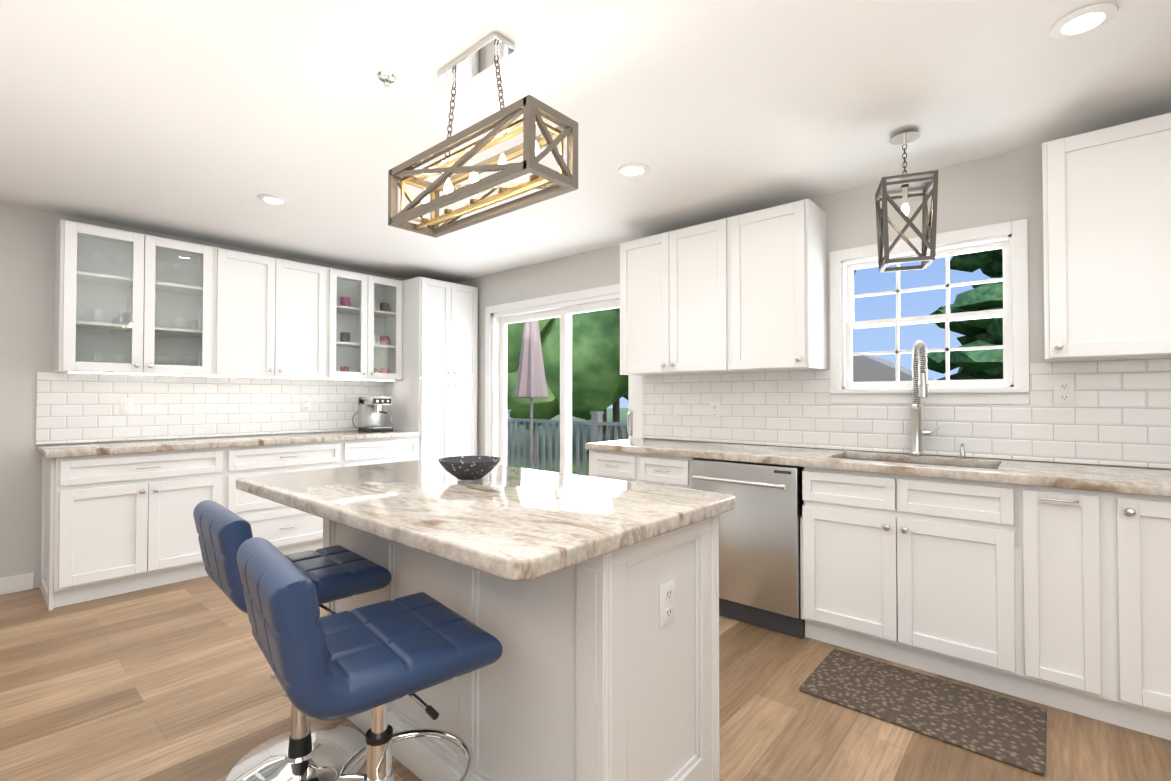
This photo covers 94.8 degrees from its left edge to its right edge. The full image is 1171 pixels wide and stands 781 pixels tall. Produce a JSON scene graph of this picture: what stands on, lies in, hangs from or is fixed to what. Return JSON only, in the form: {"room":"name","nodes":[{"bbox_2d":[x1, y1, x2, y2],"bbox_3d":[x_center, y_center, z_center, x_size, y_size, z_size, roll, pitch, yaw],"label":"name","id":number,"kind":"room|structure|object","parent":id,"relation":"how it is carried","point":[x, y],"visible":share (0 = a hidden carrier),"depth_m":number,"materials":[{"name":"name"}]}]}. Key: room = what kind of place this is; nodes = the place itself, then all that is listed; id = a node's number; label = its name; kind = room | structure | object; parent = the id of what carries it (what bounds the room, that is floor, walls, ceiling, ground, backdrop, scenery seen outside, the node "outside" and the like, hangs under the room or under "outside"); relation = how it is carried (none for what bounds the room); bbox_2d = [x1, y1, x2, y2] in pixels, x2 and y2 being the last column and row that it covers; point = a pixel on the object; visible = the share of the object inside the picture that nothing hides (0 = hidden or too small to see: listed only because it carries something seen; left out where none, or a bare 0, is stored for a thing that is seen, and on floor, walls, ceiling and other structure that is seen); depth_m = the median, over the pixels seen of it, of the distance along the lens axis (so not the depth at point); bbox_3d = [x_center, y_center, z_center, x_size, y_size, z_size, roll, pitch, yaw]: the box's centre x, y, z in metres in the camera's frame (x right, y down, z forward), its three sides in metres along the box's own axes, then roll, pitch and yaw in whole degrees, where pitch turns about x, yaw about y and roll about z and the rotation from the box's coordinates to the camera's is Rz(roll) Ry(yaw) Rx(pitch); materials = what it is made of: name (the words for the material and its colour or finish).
{"room":"kitchen","nodes":[
{"label":"kitchen","id":0,"kind":"room"},
{"bbox_2d":[0,203,407,588],"bbox_3d":[-3.889,0.076,3.180,0.150,2.500,7.350,-1,-1,41],"label":"wall","id":1,"kind":"structure","parent":0,"point":[27,259],"depth_m":3.43,"materials":[{"name":"grey paint"}]},
{"bbox_2d":[0,573,33,594],"bbox_3d":[-4.876,1.196,1.903,0.014,0.105,4.095,-1,-1,41],"label":"baseboard","id":2,"kind":"structure","parent":1,"relation":"attached to","point":[16,583],"depth_m":3.38,"materials":[{"name":"white wood"}]},
{"bbox_2d":[120,398,132,414],"bbox_3d":[-3.232,0.111,3.793,0.011,0.116,0.072,-1,-1,41],"label":"outlet","id":3,"kind":"object","parent":1,"relation":"attached to","point":[126,405],"depth_m":3.79,"materials":[{"name":"white plastic"}]},
{"bbox_2d":[36,372,384,444],"bbox_3d":[-2.748,0.129,4.368,0.009,0.466,2.393,-1,-1,41],"label":"tile backsplash","id":4,"kind":"structure","parent":1,"relation":"attached to","point":[77,407],"depth_m":4.06,"materials":[{"name":"white tile"}]},
{"bbox_2d":[185,244,340,378],"bbox_3d":[-2.563,-0.577,4.342,0.335,0.940,0.956,-1,-1,41],"label":"upper cabinet","id":5,"kind":"object","parent":1,"relation":"attached to","point":[260,316],"depth_m":4.16,"materials":[{"name":"white wood"}]},
{"bbox_2d":[75,249,390,372],"bbox_3d":[-2.578,-0.520,4.286,0.154,0.788,2.243,-1,-1,41],"label":"glassware","id":6,"kind":"object","parent":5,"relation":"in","point":[346,300],"depth_m":3.93,"materials":[{"name":"white"}]},
{"bbox_2d":[302,398,310,410],"bbox_3d":[-2.440,0.124,4.708,0.008,0.116,0.072,-1,-1,41],"label":"outlet","id":7,"kind":"object","parent":1,"relation":"attached to","point":[306,402],"depth_m":4.71,"materials":[{"name":"white plastic"}]},
{"bbox_2d":[0,576,1170,780],"bbox_3d":[-0.485,1.252,0.105,9.000,0.060,7.200,-1,-1,41],"label":"floor","id":8,"kind":"structure","parent":0,"point":[171,682],"depth_m":2.09,"materials":[{"name":"brown wood"}]},
{"bbox_2d":[40,450,227,610],"bbox_3d":[-3.002,0.833,3.599,0.620,0.880,0.858,-1,-1,41],"label":"base cabinet","id":9,"kind":"object","parent":8,"relation":"on","point":[117,517],"depth_m":3.34,"materials":[{"name":"white wood"}]},
{"bbox_2d":[36,430,419,457],"bbox_3d":[-2.508,0.381,4.157,0.642,0.040,2.395,-1,-1,41],"label":"countertop","id":10,"kind":"structure","parent":9,"relation":"on","point":[72,450],"depth_m":3.73,"materials":[{"name":"beige stone"}]},
{"bbox_2d":[352,393,392,431],"bbox_3d":[-1.894,0.198,4.860,0.326,0.345,0.282,-1,-1,41],"label":"espresso machine","id":11,"kind":"object","parent":10,"relation":"on","point":[371,412],"visible":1,"depth_m":4.85,"materials":[{"name":"silver metal"}]},
{"bbox_2d":[228,442,343,554],"bbox_3d":[-2.480,0.841,4.200,0.620,0.880,0.885,-1,-1,41],"label":"base cabinet","id":12,"kind":"object","parent":8,"relation":"on","point":[291,530],"depth_m":3.99,"materials":[{"name":"white wood"}]},
{"bbox_2d":[193,500,391,780],"bbox_3d":[-0.962,0.806,1.780,0.464,0.881,0.517,-1,-1,41],"label":"bar stool","id":13,"kind":"object","parent":8,"relation":"on","point":[302,749],"visible":0.65,"depth_m":1.75,"materials":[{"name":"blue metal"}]},
{"bbox_2d":[237,537,502,780],"bbox_3d":[-0.505,0.798,1.280,0.502,0.881,0.449,1,-1,-41],"label":"bar stool","id":14,"kind":"object","parent":8,"relation":"on","point":[376,658],"visible":1,"depth_m":1.17,"materials":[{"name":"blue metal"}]},
{"bbox_2d":[344,434,420,466],"bbox_3d":[-1.960,0.850,4.798,0.620,0.880,0.700,-1,-1,41],"label":"base cabinet","id":15,"kind":"object","parent":8,"relation":"on","point":[370,451],"depth_m":4.58,"materials":[{"name":"white wood"}]},
{"bbox_2d":[385,276,477,459],"bbox_3d":[-1.502,0.133,5.311,0.652,2.330,0.660,-1,-1,41],"label":"pantry cabinet","id":16,"kind":"object","parent":8,"relation":"on","point":[433,393],"visible":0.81,"depth_m":5.07,"materials":[{"name":"white wood"}]},
{"bbox_2d":[322,518,719,780],"bbox_3d":[-0.337,0.809,1.944,1.500,0.880,0.578,-1,-1,41],"label":"kitchen island","id":17,"kind":"object","parent":8,"relation":"on","point":[551,582],"depth_m":1.48,"materials":[{"name":"white paint"}]},
{"bbox_2d":[236,458,735,585],"bbox_3d":[-0.426,0.347,1.855,1.610,0.040,0.920,-1,-1,41],"label":"island countertop","id":18,"kind":"structure","parent":17,"relation":"on","point":[516,526],"depth_m":1.48,"materials":[{"name":"beige stone"}]},
{"bbox_2d":[438,456,500,479],"bbox_3d":[-0.434,0.293,2.022,0.230,0.072,0.230,-1,-1,41],"label":"bowl","id":19,"kind":"object","parent":18,"relation":"on","point":[468,467],"visible":1,"depth_m":1.96,"materials":[{"name":"black ceramic"}]},
{"bbox_2d":[660,578,674,627],"bbox_3d":[0.228,0.587,1.489,0.008,0.116,0.072,-1,-1,41],"label":"outlet","id":20,"kind":"object","parent":17,"relation":"attached to","point":[667,602],"visible":1,"depth_m":1.48,"materials":[{"name":"white plastic"}]},
{"bbox_2d":[589,450,624,480],"bbox_3d":[0.397,0.834,3.699,0.485,0.880,0.620,-1,-1,41],"label":"base cabinet","id":21,"kind":"object","parent":8,"relation":"on","point":[606,464],"depth_m":3.53,"materials":[{"name":"white wood"}]},
{"bbox_2d":[625,454,712,488],"bbox_3d":[0.639,0.831,3.489,0.455,0.880,0.620,-1,-1,41],"label":"base cabinet","id":22,"kind":"object","parent":8,"relation":"on","point":[656,469],"depth_m":3.26,"materials":[{"name":"white wood"}]},
{"bbox_2d":[691,458,804,638],"bbox_3d":[1.013,0.829,3.104,0.607,0.871,0.656,-1,-1,41],"label":"dishwasher","id":23,"kind":"object","parent":8,"relation":"on","point":[759,560],"visible":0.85,"depth_m":2.84,"materials":[{"name":"grey metal"}]},
{"bbox_2d":[800,498,1024,698],"bbox_3d":[1.601,0.949,2.651,0.865,0.620,0.620,-1,-1,41],"label":"base cabinet","id":24,"kind":"object","parent":8,"relation":"on","point":[925,588],"depth_m":2.38,"materials":[{"name":"white wood"}]},
{"bbox_2d":[799,649,1046,774],"bbox_3d":[1.339,1.246,2.170,0.785,0.010,0.480,-1,-1,41],"label":"area rug","id":25,"kind":"object","parent":8,"relation":"on","point":[1003,730],"visible":0.98,"depth_m":2.11,"materials":[{"name":"brown fabric"}]},
{"bbox_2d":[989,482,1100,720],"bbox_3d":[1.997,0.814,2.309,0.335,0.880,0.620,-1,-1,41],"label":"base cabinet","id":26,"kind":"object","parent":8,"relation":"on","point":[1045,583],"depth_m":2.08,"materials":[{"name":"white wood"}]},
{"bbox_2d":[585,438,1170,497],"bbox_3d":[1.428,0.361,2.796,3.225,0.040,0.642,-1,-1,41],"label":"countertop","id":27,"kind":"structure","parent":26,"relation":"on","point":[1155,482],"depth_m":2.48,"materials":[{"name":"beige stone"}]},
{"bbox_2d":[909,340,940,455],"bbox_3d":[1.723,0.041,2.761,0.140,0.597,0.220,-1,-1,41],"label":"faucet","id":28,"kind":"object","parent":27,"relation":"on","point":[920,384],"visible":1,"depth_m":2.81,"materials":[{"name":"silver metal"}]},
{"bbox_2d":[958,443,967,457],"bbox_3d":[1.885,0.300,2.695,0.039,0.076,0.071,-1,-1,41],"label":"soap dispenser","id":29,"kind":"object","parent":27,"relation":"on","point":[962,453],"visible":1,"depth_m":2.70,"materials":[{"name":"silver metal"}]},
{"bbox_2d":[856,459,990,468],"bbox_3d":[1.608,0.487,2.662,0.724,0.214,0.414,-1,-1,41],"label":"sink bowl","id":30,"kind":"object","parent":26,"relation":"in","point":[929,464],"depth_m":2.79,"materials":[{"name":"silver metal"}]},
{"bbox_2d":[1097,494,1170,740],"bbox_3d":[2.350,0.809,2.002,0.640,0.880,0.620,-1,-1,41],"label":"base cabinet","id":31,"kind":"object","parent":8,"relation":"on","point":[1134,530],"depth_m":1.93,"materials":[{"name":"white wood"}]},
{"bbox_2d":[0,0,1170,282],"bbox_3d":[-0.485,-1.278,0.142,9.300,0.120,7.500,-1,-1,41],"label":"ceiling","id":32,"kind":"structure","parent":0,"point":[208,120],"depth_m":2.22,"materials":[{"name":"white paint"}]},
{"bbox_2d":[258,194,288,204],"bbox_3d":[-1.912,-1.166,3.301,0.163,0.009,0.163,0,-1,-4],"label":"recessed light","id":33,"kind":"object","parent":32,"relation":"in","point":[271,199],"depth_m":3.29,"materials":[{"name":"white"}]},
{"bbox_2d":[377,71,396,87],"bbox_3d":[-0.753,-1.172,2.042,0.072,0.033,0.072,-1,-1,41],"label":"sprinkler","id":34,"kind":"object","parent":32,"relation":"attached to","point":[387,78],"visible":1,"depth_m":2.03,"materials":[{"name":"silver metal"}]},
{"bbox_2d":[388,32,577,237],"bbox_3d":[-0.398,-0.920,1.929,0.806,0.542,0.216,-1,-1,41],"label":"light","id":35,"kind":"object","parent":32,"relation":"hanging from","point":[533,149],"visible":1,"depth_m":1.85,"materials":[{"name":"brown wood"}]},
{"bbox_2d":[619,163,648,176],"bbox_3d":[0.259,-1.172,2.872,0.163,0.009,0.163,0,-1,-4],"label":"recessed light","id":36,"kind":"object","parent":32,"relation":"in","point":[632,169],"depth_m":2.86,"materials":[{"name":"white"}]},
{"bbox_2d":[875,130,937,271],"bbox_3d":[1.470,-0.877,2.478,0.217,0.612,0.217,0,-1,21],"label":"light","id":37,"kind":"object","parent":32,"relation":"hanging from","point":[926,182],"visible":1,"depth_m":2.43,"materials":[{"name":"weathered grey wood"},{"name":"brushed nickel"},{"name":"glass"}]},
{"bbox_2d":[1049,3,1117,38],"bbox_3d":[1.607,-1.189,1.740,0.163,0.009,0.163,0,-1,-4],"label":"recessed light","id":38,"kind":"object","parent":32,"relation":"in","point":[1084,20],"depth_m":1.73,"materials":[{"name":"white"}]},
{"bbox_2d":[456,144,1170,468],"bbox_3d":[1.925,0.072,2.896,9.000,2.500,0.150,-1,-1,41],"label":"wall","id":39,"kind":"structure","parent":0,"point":[1000,188],"depth_m":2.97,"materials":[{"name":"grey paint"}]},
{"bbox_2d":[485,284,642,473],"bbox_3d":[-0.224,0.238,4.750,1.884,2.142,0.168,-1,-1,41],"label":"door frame","id":40,"kind":"structure","parent":39,"relation":"attached to","point":[499,318],"depth_m":4.76,"materials":[{"name":"white wood"}]},
{"bbox_2d":[620,221,717,375],"bbox_3d":[0.688,-0.587,3.657,0.918,0.940,0.335,-1,-1,41],"label":"upper cabinet","id":41,"kind":"object","parent":39,"relation":"attached to","point":[668,290],"depth_m":3.56,"materials":[{"name":"white wood"}]},
{"bbox_2d":[712,199,826,372],"bbox_3d":[1.129,-0.592,3.273,0.543,0.940,0.335,-1,-1,41],"label":"upper cabinet","id":42,"kind":"object","parent":39,"relation":"attached to","point":[745,293],"depth_m":3.14,"materials":[{"name":"white wood"}]},
{"bbox_2d":[643,359,1170,467],"bbox_3d":[1.636,0.109,3.039,3.225,0.466,0.009,-1,-1,41],"label":"tile backsplash","id":43,"kind":"structure","parent":39,"relation":"attached to","point":[1118,413],"depth_m":2.80,"materials":[{"name":"white tile"}]},
{"bbox_2d":[710,402,719,418],"bbox_3d":[0.884,0.139,3.678,0.072,0.116,0.008,-1,-1,41],"label":"outlet","id":44,"kind":"object","parent":43,"relation":"attached to","point":[714,406],"depth_m":3.68,"materials":[{"name":"white plastic"}]},
{"bbox_2d":[1054,379,1074,403],"bbox_3d":[2.231,0.006,2.510,0.072,0.116,0.008,-1,-1,41],"label":"outlet","id":45,"kind":"object","parent":43,"relation":"attached to","point":[1064,391],"depth_m":2.51,"materials":[{"name":"white plastic"}]},
{"bbox_2d":[829,219,1029,404],"bbox_3d":[1.840,-0.377,2.950,0.910,0.900,0.190,-1,-1,41],"label":"window","id":46,"kind":"structure","parent":39,"relation":"in","point":[1012,386],"depth_m":2.85,"materials":[{"name":"white wood"}]},
{"bbox_2d":[1042,113,1170,362],"bbox_3d":[2.315,-0.607,2.243,0.620,0.940,0.335,-1,-1,41],"label":"upper cabinet","id":47,"kind":"object","parent":39,"relation":"attached to","point":[1107,191],"depth_m":2.19,"materials":[{"name":"white wood"}]},
{"label":"outside","id":48,"kind":"structure","parent":0,"visible":0},
{"bbox_2d":[510,408,627,475],"bbox_3d":[37.888,2.691,51.107,120.000,0.050,119.840,-1,-1,41],"label":"fence","id":49,"kind":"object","parent":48,"point":[623,414],"depth_m":23.98,"materials":[{"name":"grey wood"}]},
{"bbox_2d":[507,410,626,475],"bbox_3d":[-0.180,1.129,5.946,6.632,1.755,1.695,-1,-1,41],"label":"deck","id":50,"kind":"object","parent":49,"relation":"on","point":[596,423],"depth_m":7.23,"materials":[{"name":"grey wood"}]},
{"bbox_2d":[514,320,547,468],"bbox_3d":[-0.638,0.117,6.349,0.403,2.448,0.403,-1,-1,41],"label":"umbrella","id":51,"kind":"object","parent":50,"relation":"on","point":[531,378],"depth_m":6.28,"materials":[{"name":"pink fabric"}]},
{"bbox_2d":[507,308,627,464],"bbox_3d":[-1.546,-2.910,15.495,7.289,10.112,6.804,-1,-1,41],"label":"trees","id":52,"kind":"object","parent":49,"relation":"on","point":[596,348],"depth_m":13.84,"materials":[{"name":"green plant"}]},
{"bbox_2d":[602,393,627,432],"bbox_3d":[1.879,-5.673,29.975,13.911,16.059,14.232,-1,-1,41],"label":"trees","id":53,"kind":"object","parent":49,"relation":"on","point":[605,414],"depth_m":29.93,"materials":[{"name":"brown plant"}]},
{"bbox_2d":[612,399,619,440],"bbox_3d":[1.747,-4.780,21.009,12.876,14.012,11.478,-1,-1,41],"label":"trees","id":54,"kind":"object","parent":49,"relation":"on","point":[616,411],"depth_m":21.81,"materials":[{"name":"brown plant"}]},
{"bbox_2d":[853,355,933,381],"bbox_3d":[22.812,-0.103,42.946,8.600,5.300,8.600,-1,-1,41],"label":"house","id":55,"kind":"structure","parent":49,"relation":"on","point":[867,368],"depth_m":38.88,"materials":[{"name":"white"}]},
{"bbox_2d":[918,249,1002,379],"bbox_3d":[9.965,-3.669,12.228,4.613,11.534,4.450,-1,-1,41],"label":"trees","id":56,"kind":"object","parent":49,"relation":"on","point":[979,364],"depth_m":12.58,"materials":[{"name":"green plant"}]}
]}

